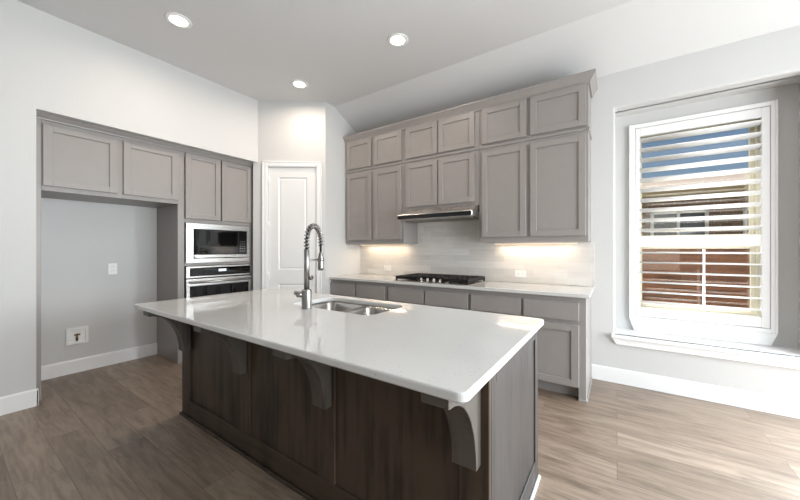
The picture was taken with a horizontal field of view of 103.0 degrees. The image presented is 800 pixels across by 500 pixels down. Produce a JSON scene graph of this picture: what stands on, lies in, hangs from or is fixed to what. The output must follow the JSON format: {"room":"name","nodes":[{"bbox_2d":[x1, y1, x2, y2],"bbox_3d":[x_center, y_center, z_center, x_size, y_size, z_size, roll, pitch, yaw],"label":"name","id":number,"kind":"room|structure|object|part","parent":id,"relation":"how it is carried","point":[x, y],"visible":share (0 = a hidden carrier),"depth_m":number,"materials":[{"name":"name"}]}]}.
{"room":"kitchen","nodes":[
{"label":"kitchen","id":0,"kind":"room"},
{"bbox_2d":[0,0,257,396],"bbox_3d":[-4.522,-0.324,0.610,0.790,3.048,8.912,0,0,34],"label":"wall","id":1,"kind":"structure","parent":0,"point":[51,65],"depth_m":2.95,"materials":[{"name":"grey paint"}]},
{"bbox_2d":[0,388,38,415],"bbox_3d":[-4.745,1.135,-0.421,0.027,0.130,6.959,0,0,34],"label":"baseboard","id":2,"kind":"structure","parent":1,"relation":"attached to","point":[11,403],"depth_m":2.37,"materials":[{"name":"white paint"}]},
{"bbox_2d":[66,326,88,345],"bbox_3d":[-3.142,0.842,3.103,0.020,0.158,0.155,0,0,34],"label":"water supply box","id":3,"kind":"object","parent":1,"relation":"attached to","point":[77,335],"visible":1,"depth_m":3.10,"materials":[{"name":"white plastic"}]},
{"bbox_2d":[41,343,156,380],"bbox_3d":[-3.047,1.135,3.248,0.015,0.130,0.955,0,0,34],"label":"baseboard","id":4,"kind":"structure","parent":1,"relation":"attached to","point":[59,369],"depth_m":3.21,"materials":[{"name":"white paint"}]},
{"bbox_2d":[41,120,177,207],"bbox_3d":[-2.817,-0.754,3.088,0.575,0.564,0.956,0,0,34],"label":"upper cabinet","id":5,"kind":"object","parent":1,"relation":"attached to","point":[78,164],"visible":0.95,"depth_m":2.87,"materials":[{"name":"grey paint"}]},
{"bbox_3d":[-2.723,-0.758,2.732,0.020,0.496,0.459,0,0,34],"label":"door","id":6,"kind":"part","parent":5,"relation":"part of","materials":[{"name":"grey paint"}]},
{"bbox_2d":[36,112,252,166],"bbox_3d":[-2.358,-1.057,3.275,0.054,0.040,1.856,0,0,34],"label":"crown molding","id":7,"kind":"structure","parent":5,"relation":"attached to","point":[41,116],"depth_m":3.00,"materials":[{"name":"grey paint"}]},
{"bbox_3d":[-2.445,-0.758,3.141,0.020,0.496,0.444,0,0,34],"label":"door","id":8,"kind":"part","parent":5,"relation":"part of","materials":[{"name":"grey paint"}]},
{"bbox_2d":[108,263,116,274],"bbox_3d":[-2.999,0.206,3.324,0.007,0.116,0.072,0,0,34],"label":"wall outlet","id":9,"kind":"object","parent":1,"relation":"attached to","point":[112,267],"visible":1,"depth_m":3.32,"materials":[{"name":"white plastic"}]},
{"bbox_2d":[253,100,324,293],"bbox_3d":[-1.382,-0.324,4.025,0.889,3.048,0.100,0,0,-3],"label":"wall","id":10,"kind":"structure","parent":0,"point":[287,130],"depth_m":3.97,"materials":[{"name":"grey paint"}]},
{"bbox_2d":[267,167,315,292],"bbox_3d":[-1.357,0.085,3.973,0.607,2.211,0.106,0,0,-3],"label":"door","id":11,"kind":"structure","parent":10,"relation":"in","point":[292,191],"depth_m":3.99,"materials":[{"name":"white paint"}]},
{"bbox_2d":[262,161,321,292],"bbox_3d":[-1.347,0.053,4.015,0.730,2.294,0.122,0,0,-3],"label":"trim","id":12,"kind":"structure","parent":10,"relation":"attached to","point":[265,164],"depth_m":3.96,"materials":[{"name":"white paint"}]},
{"bbox_2d":[325,102,360,294],"bbox_3d":[-0.799,-0.324,4.322,0.120,3.048,0.693,0,0,33],"label":"wall","id":13,"kind":"structure","parent":0,"point":[341,258],"depth_m":4.15,"materials":[{"name":"grey paint"}]},
{"bbox_2d":[0,354,799,499],"bbox_3d":[-1.296,1.250,-0.569,7.500,0.100,10.800,0,0,34],"label":"floor","id":14,"kind":"structure","parent":0,"point":[118,431],"depth_m":1.90,"materials":[{"name":"brown wood"}]},
{"bbox_2d":[36,118,41,399],"bbox_3d":[-3.098,0.082,2.681,0.568,2.236,0.041,0,0,34],"label":"panel","id":15,"kind":"object","parent":14,"relation":"on","point":[38,121],"visible":0.32,"depth_m":2.53,"materials":[{"name":"grey paint"}]},
{"bbox_2d":[157,150,252,363],"bbox_3d":[-2.303,0.082,3.840,0.575,2.236,0.864,0,0,34],"label":"tall cabinet","id":16,"kind":"object","parent":14,"relation":"on","point":[210,190],"visible":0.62,"depth_m":3.54,"materials":[{"name":"grey paint"}]},
{"bbox_3d":[-2.178,-0.678,3.532,0.020,0.700,0.362,0,0,34],"label":"door","id":17,"kind":"part","parent":16,"relation":"part of","materials":[{"name":"grey paint"}]},
{"bbox_2d":[184,222,250,262],"bbox_3d":[-2.229,-0.067,3.789,0.408,0.434,0.726,0,0,34],"label":"microwave","id":18,"kind":"object","parent":16,"relation":"in","point":[212,244],"visible":0.99,"depth_m":3.63,"materials":[{"name":"silver metal"}]},
{"bbox_3d":[-2.093,-0.080,3.645,0.018,0.272,0.484,0,0,34],"label":"door","id":19,"kind":"part","parent":18,"relation":"part of","materials":[{"name":"black glass"}]},
{"bbox_3d":[-1.926,-0.080,3.893,0.016,0.272,0.105,0,0,34],"label":"control panel","id":20,"kind":"part","parent":18,"relation":"part of","materials":[{"name":"black glass"}]},
{"bbox_2d":[184,264,250,297],"bbox_3d":[-2.259,0.511,3.811,0.574,0.650,0.727,0,0,34],"label":"wall oven","id":21,"kind":"object","parent":16,"relation":"in","point":[203,280],"visible":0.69,"depth_m":3.63,"materials":[{"name":"silver metal"}]},
{"bbox_3d":[-2.069,0.575,3.682,0.024,0.506,0.727,0,0,34],"label":"door","id":22,"kind":"part","parent":21,"relation":"part of","materials":[{"name":"silver metal"}]},
{"bbox_3d":[-2.071,0.249,3.683,0.020,0.126,0.727,0,0,34],"label":"control panel","id":23,"kind":"part","parent":21,"relation":"part of","materials":[{"name":"silver metal"}]},
{"bbox_3d":[-2.070,0.575,3.682,0.020,0.348,0.655,0,0,34],"label":"door glass","id":24,"kind":"part","parent":21,"relation":"part of","materials":[{"name":"black glass"}]},
{"bbox_3d":[-2.057,0.248,3.684,0.004,0.093,0.674,0,0,34],"label":"control glass","id":25,"kind":"part","parent":21,"relation":"part of","materials":[{"name":"black glass"}]},
{"bbox_3d":[-2.042,0.358,3.663,0.048,0.027,0.663,0,0,34],"label":"handle","id":26,"kind":"part","parent":21,"relation":"part of","materials":[{"name":"silver metal"}]},
{"bbox_3d":[-1.967,-0.678,3.841,0.020,0.700,0.360,0,0,34],"label":"door","id":27,"kind":"part","parent":16,"relation":"part of","materials":[{"name":"grey paint"}]},
{"bbox_2d":[143,301,540,499],"bbox_3d":[-0.497,0.800,1.894,2.296,0.799,1.016,0,0,34],"label":"kitchen island","id":28,"kind":"object","parent":14,"relation":"on","point":[323,431],"visible":0.6,"depth_m":1.42,"materials":[{"name":"brown wood"}]},
{"bbox_3d":[-1.214,0.779,2.082,0.646,0.582,0.010,0,0,34],"label":"panel","id":29,"kind":"part","parent":28,"relation":"part of","materials":[{"name":"brown wood"}]},
{"bbox_3d":[-0.440,1.190,1.992,2.282,0.020,0.784,0,0,34],"label":"shoe moulding","id":30,"kind":"part","parent":28,"relation":"part of","materials":[{"name":"brown wood"}]},
{"bbox_3d":[-0.636,1.134,1.681,2.048,0.132,0.022,0,0,34],"label":"rail","id":31,"kind":"part","parent":28,"relation":"part of","materials":[{"name":"brown wood"}]},
{"bbox_3d":[-0.618,0.779,1.676,0.584,0.582,0.010,0,0,34],"label":"panel","id":32,"kind":"part","parent":28,"relation":"part of","materials":[{"name":"brown wood"}]},
{"bbox_2d":[134,288,543,402],"bbox_3d":[-0.515,0.385,1.923,2.382,0.030,1.073,0,0,34],"label":"island countertop","id":33,"kind":"structure","parent":28,"relation":"on","point":[450,354],"depth_m":1.40,"materials":[{"name":"white stone"}]},
{"bbox_2d":[294,223,323,308],"bbox_3d":[-0.565,0.100,2.063,0.100,0.539,0.247,0,0,30],"label":"spring faucet","id":34,"kind":"object","parent":33,"relation":"on","point":[306,293],"visible":1,"depth_m":1.99,"materials":[{"name":"brushed nickel"},{"name":"black rubber"}]},
{"bbox_3d":[-0.636,0.280,1.987,0.054,0.041,0.038,0,0,-7],"label":"handle","id":35,"kind":"part","parent":34,"relation":"part of","materials":[{"name":"silver metal"}]},
{"bbox_3d":[-0.585,0.126,1.994,0.033,0.252,0.033,0,0,34],"label":"stem","id":36,"kind":"part","parent":34,"relation":"part of","materials":[{"name":"silver metal"}]},
{"bbox_3d":[-0.553,0.070,2.096,0.047,0.020,0.184,0,0,12],"label":"holder arm","id":37,"kind":"part","parent":34,"relation":"part of","materials":[{"name":"silver metal"}]},
{"bbox_2d":[312,301,392,314],"bbox_3d":[-0.352,0.510,2.120,0.730,0.212,0.417,0,0,34],"label":"double sink","id":38,"kind":"object","parent":33,"relation":"in","point":[352,308],"visible":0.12,"depth_m":2.33,"materials":[{"name":"silver metal"}]},
{"bbox_3d":[-0.494,0.510,2.217,0.387,0.212,0.417,0,0,34],"label":"bowl","id":39,"kind":"part","parent":38,"relation":"part of","materials":[{"name":"silver metal"}]},
{"bbox_3d":[-0.194,0.510,2.012,0.347,0.212,0.417,0,0,34],"label":"bowl","id":40,"kind":"part","parent":38,"relation":"part of","materials":[{"name":"silver metal"}]},
{"bbox_3d":[-0.037,0.779,1.280,0.610,0.582,0.010,0,0,34],"label":"panel","id":41,"kind":"part","parent":28,"relation":"part of","materials":[{"name":"brown wood"}]},
{"bbox_3d":[0.505,0.800,1.370,0.020,0.799,0.748,0,0,34],"label":"panel","id":42,"kind":"part","parent":28,"relation":"part of","materials":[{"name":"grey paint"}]},
{"bbox_3d":[0.510,1.190,1.346,0.014,0.020,0.787,0,0,34],"label":"shoe moulding","id":43,"kind":"part","parent":28,"relation":"part of","materials":[{"name":"white paint"}]},
{"bbox_2d":[330,279,387,307],"bbox_3d":[-0.354,0.790,4.065,0.901,0.819,0.610,0,0,34],"label":"base cabinet","id":44,"kind":"object","parent":14,"relation":"on","point":[359,289],"visible":0.31,"depth_m":3.78,"materials":[{"name":"grey paint"}]},
{"bbox_3d":[-0.713,0.496,3.953,0.408,0.144,0.020,0,0,34],"label":"drawer","id":45,"kind":"part","parent":44,"relation":"part of","materials":[{"name":"grey paint"}]},
{"bbox_3d":[-0.346,0.496,3.702,0.422,0.144,0.020,0,0,34],"label":"drawer","id":46,"kind":"part","parent":44,"relation":"part of","materials":[{"name":"grey paint"}]},
{"bbox_2d":[388,284,470,309],"bbox_3d":[0.424,0.790,3.534,0.978,0.819,0.610,0,0,34],"label":"base cabinet","id":47,"kind":"object","parent":14,"relation":"on","point":[453,298],"visible":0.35,"depth_m":3.24,"materials":[{"name":"grey paint"}]},
{"bbox_3d":[0.060,0.496,3.425,0.449,0.144,0.020,0,0,34],"label":"drawer","id":48,"kind":"part","parent":47,"relation":"part of","materials":[{"name":"grey paint"}]},
{"bbox_3d":[0.453,0.496,3.158,0.465,0.144,0.020,0,0,34],"label":"drawer","id":49,"kind":"part","parent":47,"relation":"part of","materials":[{"name":"grey paint"}]},
{"bbox_2d":[471,290,591,402],"bbox_3d":[1.226,0.790,2.987,0.960,0.819,0.610,0,0,34],"label":"base cabinet","id":50,"kind":"object","parent":14,"relation":"on","point":[564,338],"visible":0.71,"depth_m":2.61,"materials":[{"name":"grey paint"}]},
{"bbox_2d":[329,274,594,298],"bbox_3d":[0.446,0.365,3.504,2.867,0.030,0.616,0,0,34],"label":"countertop","id":51,"kind":"structure","parent":50,"relation":"on","point":[510,287],"depth_m":2.99,"materials":[{"name":"white stone"}]},
{"bbox_2d":[394,273,485,285],"bbox_3d":[0.435,0.336,3.478,0.870,0.087,0.506,0,0,34],"label":"gas cooktop","id":52,"kind":"object","parent":51,"relation":"in","point":[464,280],"visible":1,"depth_m":3.36,"materials":[{"name":"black metal"}]},
{"bbox_3d":[0.857,0.496,2.882,0.452,0.144,0.020,0,0,34],"label":"drawer","id":53,"kind":"part","parent":50,"relation":"part of","materials":[{"name":"grey paint"}]},
{"bbox_3d":[1.236,0.496,2.623,0.417,0.144,0.020,0,0,34],"label":"drawer","id":54,"kind":"part","parent":50,"relation":"part of","materials":[{"name":"grey paint"}]},
{"bbox_3d":[1.236,0.846,2.623,0.417,0.492,0.020,0,0,34],"label":"door","id":55,"kind":"part","parent":50,"relation":"part of","materials":[{"name":"grey paint"}]},
{"bbox_2d":[17,0,799,132],"bbox_3d":[-1.469,-1.740,-0.823,7.500,0.416,10.185,0,0,34],"label":"ceiling","id":56,"kind":"structure","parent":0,"point":[456,52],"depth_m":2.72,"materials":[{"name":"white paint"}]},
{"bbox_2d":[164,12,192,28],"bbox_3d":[-1.787,-1.843,2.571,0.188,0.010,0.188,0,0,34],"label":"recessed light","id":57,"kind":"object","parent":56,"relation":"in","point":[176,19],"visible":1,"depth_m":2.56,"materials":[{"name":"white plastic"}]},
{"bbox_2d":[291,80,307,88],"bbox_3d":[-1.126,-1.843,3.564,0.188,0.010,0.188,0,0,34],"label":"recessed light","id":58,"kind":"object","parent":56,"relation":"in","point":[300,84],"visible":1,"depth_m":3.56,"materials":[{"name":"white plastic"}]},
{"bbox_2d":[387,33,407,46],"bbox_3d":[-0.019,-1.843,2.812,0.188,0.010,0.188,0,0,34],"label":"recessed light","id":59,"kind":"object","parent":56,"relation":"in","point":[395,39],"visible":1,"depth_m":2.80,"materials":[{"name":"white plastic"}]},
{"bbox_2d":[376,25,799,399],"bbox_3d":[1.993,-0.324,3.159,6.065,3.048,0.535,0,0,34],"label":"wall","id":60,"kind":"structure","parent":0,"point":[765,67],"depth_m":2.61,"materials":[{"name":"grey paint"}]},
{"bbox_2d":[346,130,403,171],"bbox_3d":[-0.258,-1.234,4.163,0.943,0.412,0.340,0,0,34],"label":"upper cabinet","id":61,"kind":"object","parent":60,"relation":"attached to","point":[388,148],"visible":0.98,"depth_m":3.99,"materials":[{"name":"grey paint"}]},
{"bbox_3d":[-0.536,-1.235,4.159,0.412,0.354,0.020,0,0,34],"label":"door","id":62,"kind":"part","parent":61,"relation":"part of","materials":[{"name":"grey paint"}]},
{"bbox_3d":[-0.156,-1.235,3.900,0.416,0.354,0.020,0,0,34],"label":"door","id":63,"kind":"part","parent":61,"relation":"part of","materials":[{"name":"grey paint"}]},
{"bbox_2d":[346,163,417,243],"bbox_3d":[-0.258,-0.547,4.163,0.943,0.959,0.340,0,0,34],"label":"upper cabinet","id":64,"kind":"object","parent":60,"relation":"attached to","point":[374,197],"visible":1,"depth_m":3.98,"materials":[{"name":"grey paint"}]},
{"bbox_3d":[-0.536,-0.552,4.159,0.412,0.868,0.020,0,0,34],"label":"door","id":65,"kind":"part","parent":64,"relation":"part of","materials":[{"name":"grey paint"}]},
{"bbox_2d":[361,244,408,245],"bbox_3d":[-0.215,-0.059,4.229,0.780,0.016,0.035,0,0,34],"label":"light","id":66,"kind":"object","parent":64,"relation":"attached to","point":[361,244],"visible":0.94,"depth_m":4.21,"materials":[{"name":"white plastic"}]},
{"bbox_3d":[-0.156,-0.552,3.900,0.416,0.868,0.020,0,0,34],"label":"door","id":67,"kind":"part","parent":64,"relation":"part of","materials":[{"name":"grey paint"}]},
{"bbox_2d":[404,150,478,209],"bbox_3d":[0.512,-0.741,3.637,0.919,0.572,0.340,0,0,34],"label":"upper cabinet","id":68,"kind":"object","parent":60,"relation":"attached to","point":[449,180],"visible":0.93,"depth_m":3.47,"materials":[{"name":"grey paint"}]},
{"bbox_3d":[0.240,-0.740,3.629,0.412,0.500,0.020,0,0,34],"label":"door","id":69,"kind":"part","parent":68,"relation":"part of","materials":[{"name":"grey paint"}]},
{"bbox_2d":[397,204,478,222],"bbox_3d":[0.478,-0.387,3.557,0.882,0.135,0.510,0,0,34],"label":"range hood","id":70,"kind":"object","parent":68,"relation":"attached to","point":[464,212],"visible":0.98,"depth_m":3.36,"materials":[{"name":"silver metal"}]},
{"bbox_3d":[0.595,-0.740,3.388,0.410,0.500,0.020,0,0,34],"label":"door","id":71,"kind":"part","parent":68,"relation":"part of","materials":[{"name":"grey paint"}]},
{"bbox_2d":[404,111,478,160],"bbox_3d":[0.512,-1.234,3.637,0.919,0.412,0.340,0,0,34],"label":"upper cabinet","id":72,"kind":"object","parent":60,"relation":"attached to","point":[460,132],"visible":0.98,"depth_m":3.47,"materials":[{"name":"grey paint"}]},
{"bbox_3d":[0.240,-1.235,3.629,0.412,0.354,0.020,0,0,34],"label":"door","id":73,"kind":"part","parent":72,"relation":"part of","materials":[{"name":"grey paint"}]},
{"bbox_3d":[0.595,-1.235,3.388,0.410,0.354,0.020,0,0,34],"label":"door","id":74,"kind":"part","parent":72,"relation":"part of","materials":[{"name":"grey paint"}]},
{"bbox_2d":[360,220,593,286],"bbox_3d":[0.620,0.009,3.764,2.868,0.678,0.010,0,0,34],"label":"backsplash","id":75,"kind":"structure","parent":60,"relation":"attached to","point":[450,247],"depth_m":3.61,"materials":[{"name":"tile"}]},
{"bbox_2d":[384,265,390,270],"bbox_3d":[-0.171,0.255,4.293,0.116,0.072,0.007,0,0,34],"label":"wall outlet","id":76,"kind":"object","parent":75,"relation":"attached to","point":[386,267],"visible":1,"depth_m":4.29,"materials":[{"name":"white plastic"}]},
{"bbox_2d":[515,270,525,276],"bbox_3d":[1.256,0.255,3.320,0.116,0.072,0.007,0,0,34],"label":"wall outlet","id":77,"kind":"object","parent":75,"relation":"attached to","point":[518,273],"visible":1,"depth_m":3.32,"materials":[{"name":"white plastic"}]},
{"bbox_2d":[479,130,590,242],"bbox_3d":[1.291,-0.547,3.106,0.962,0.959,0.340,0,0,34],"label":"upper cabinet","id":78,"kind":"object","parent":60,"relation":"attached to","point":[537,190],"visible":1,"depth_m":2.93,"materials":[{"name":"grey paint"}]},
{"bbox_3d":[1.006,-0.551,3.107,0.426,0.866,0.020,0,0,34],"label":"door","id":79,"kind":"part","parent":78,"relation":"part of","materials":[{"name":"grey paint"}]},
{"bbox_2d":[494,242,577,243],"bbox_3d":[1.330,-0.059,3.175,0.780,0.016,0.035,0,0,34],"label":"light","id":80,"kind":"object","parent":78,"relation":"attached to","point":[529,242],"visible":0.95,"depth_m":3.10,"materials":[{"name":"white plastic"}]},
{"bbox_3d":[1.399,-0.551,2.840,0.448,0.866,0.020,0,0,34],"label":"door","id":81,"kind":"part","parent":78,"relation":"part of","materials":[{"name":"grey paint"}]},
{"bbox_2d":[479,83,590,146],"bbox_3d":[1.291,-1.234,3.106,0.962,0.412,0.340,0,0,34],"label":"upper cabinet","id":82,"kind":"object","parent":60,"relation":"attached to","point":[569,108],"visible":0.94,"depth_m":2.93,"materials":[{"name":"grey paint"}]},
{"bbox_2d":[345,127,591,173],"bbox_3d":[0.525,-1.029,3.634,2.842,0.022,0.330,0,0,34],"label":"trim","id":83,"kind":"structure","parent":82,"relation":"attached to","point":[585,128],"depth_m":3.21,"materials":[{"name":"grey paint"}]},
{"bbox_2d":[343,68,597,144],"bbox_3d":[0.532,-1.455,3.605,2.890,0.086,0.371,0,0,34],"label":"crown molding","id":84,"kind":"structure","parent":82,"relation":"attached to","point":[589,77],"depth_m":3.16,"materials":[{"name":"grey paint"}]},
{"bbox_3d":[1.006,-1.235,3.107,0.426,0.354,0.020,0,0,34],"label":"door","id":85,"kind":"part","parent":82,"relation":"part of","materials":[{"name":"grey paint"}]},
{"bbox_3d":[1.399,-1.235,2.840,0.448,0.354,0.020,0,0,34],"label":"door","id":86,"kind":"part","parent":82,"relation":"part of","materials":[{"name":"grey paint"}]},
{"bbox_2d":[591,364,799,418],"bbox_3d":[3.064,1.135,2.095,3.097,0.130,0.015,0,0,34],"label":"baseboard","id":87,"kind":"structure","parent":60,"relation":"attached to","point":[772,404],"depth_m":2.53,"materials":[{"name":"white paint"}]},
{"bbox_2d":[635,118,759,316],"bbox_3d":[2.656,-0.265,2.897,0.865,1.730,0.080,0,0,34],"label":"window","id":88,"kind":"structure","parent":60,"relation":"in","point":[754,258],"depth_m":2.71,"materials":[{"name":"beige plastic"}]},
{"bbox_3d":[2.664,-0.595,2.909,0.785,0.990,0.025,0,0,34],"label":"sash","id":89,"kind":"part","parent":88,"relation":"part of","materials":[{"name":"beige plastic"}]},
{"bbox_3d":[2.647,0.258,2.884,0.785,0.585,0.025,0,0,34],"label":"sash","id":90,"kind":"part","parent":88,"relation":"part of","materials":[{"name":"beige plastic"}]},
{"bbox_2d":[629,99,777,333],"bbox_3d":[2.558,-0.254,2.756,0.937,1.817,0.102,0,0,34],"label":"plantation shutter","id":91,"kind":"object","parent":88,"relation":"attached to","point":[767,112],"visible":1,"depth_m":2.68,"materials":[{"name":"white paint"}]},
{"bbox_3d":[2.553,-1.083,2.748,0.767,0.077,0.027,0,0,34],"label":"rail","id":92,"kind":"part","parent":91,"relation":"part of","materials":[{"name":"white paint"}]},
{"bbox_3d":[2.553,-0.071,2.748,0.767,0.093,0.027,0,0,34],"label":"rail","id":93,"kind":"part","parent":91,"relation":"part of","materials":[{"name":"white paint"}]},
{"bbox_3d":[2.553,0.580,2.748,0.767,0.083,0.027,0,0,34],"label":"rail","id":94,"kind":"part","parent":91,"relation":"part of","materials":[{"name":"white paint"}]},
{"bbox_3d":[2.633,0.265,2.759,0.018,0.530,0.012,0,0,34],"label":"tilt rod","id":95,"kind":"part","parent":91,"relation":"part of","materials":[{"name":"white paint"}]},
{"bbox_2d":[630,319,777,345],"bbox_3d":[2.553,0.707,2.743,0.936,0.104,0.030,0,0,34],"label":"trim","id":96,"kind":"structure","parent":60,"relation":"attached to","point":[724,334],"depth_m":2.70,"materials":[{"name":"white paint"}]},
{"bbox_2d":[611,328,799,369],"bbox_3d":[2.477,0.804,2.623,1.227,0.088,0.315,0,0,34],"label":"trim","id":97,"kind":"structure","parent":60,"relation":"attached to","point":[785,357],"depth_m":2.52,"materials":[{"name":"white paint"}]},
{"label":"outside","id":98,"kind":"structure","parent":0,"visible":0},
{"bbox_3d":[15.754,1.500,16.007,36.000,0.100,35.800,0,0,34],"label":"ground","id":99,"kind":"structure","parent":98,"visible":0},
{"bbox_2d":[642,249,749,310],"bbox_3d":[6.004,0.655,3.480,12.000,1.590,0.115,0,0,34],"label":"wooden fence","id":100,"kind":"object","parent":99,"relation":"on","point":[709,258],"visible":0.02,"depth_m":4.60,"materials":[{"name":"brown wood"}]},
{"bbox_2d":[642,173,749,299],"bbox_3d":[11.191,-0.450,9.314,21.000,3.800,7.000,0,0,34],"label":"house","id":101,"kind":"structure","parent":99,"relation":"on","point":[737,188],"depth_m":8.14,"materials":[{"name":"red-brown brick"},{"name":"brown shingle"},{"name":"dark glass"}]},
{"bbox_3d":[7.285,-0.400,8.333,1.010,1.060,0.018,0,0,34],"label":"pane","id":102,"kind":"part","parent":101,"relation":"part of","materials":[{"name":"clear glass"}]}
]}

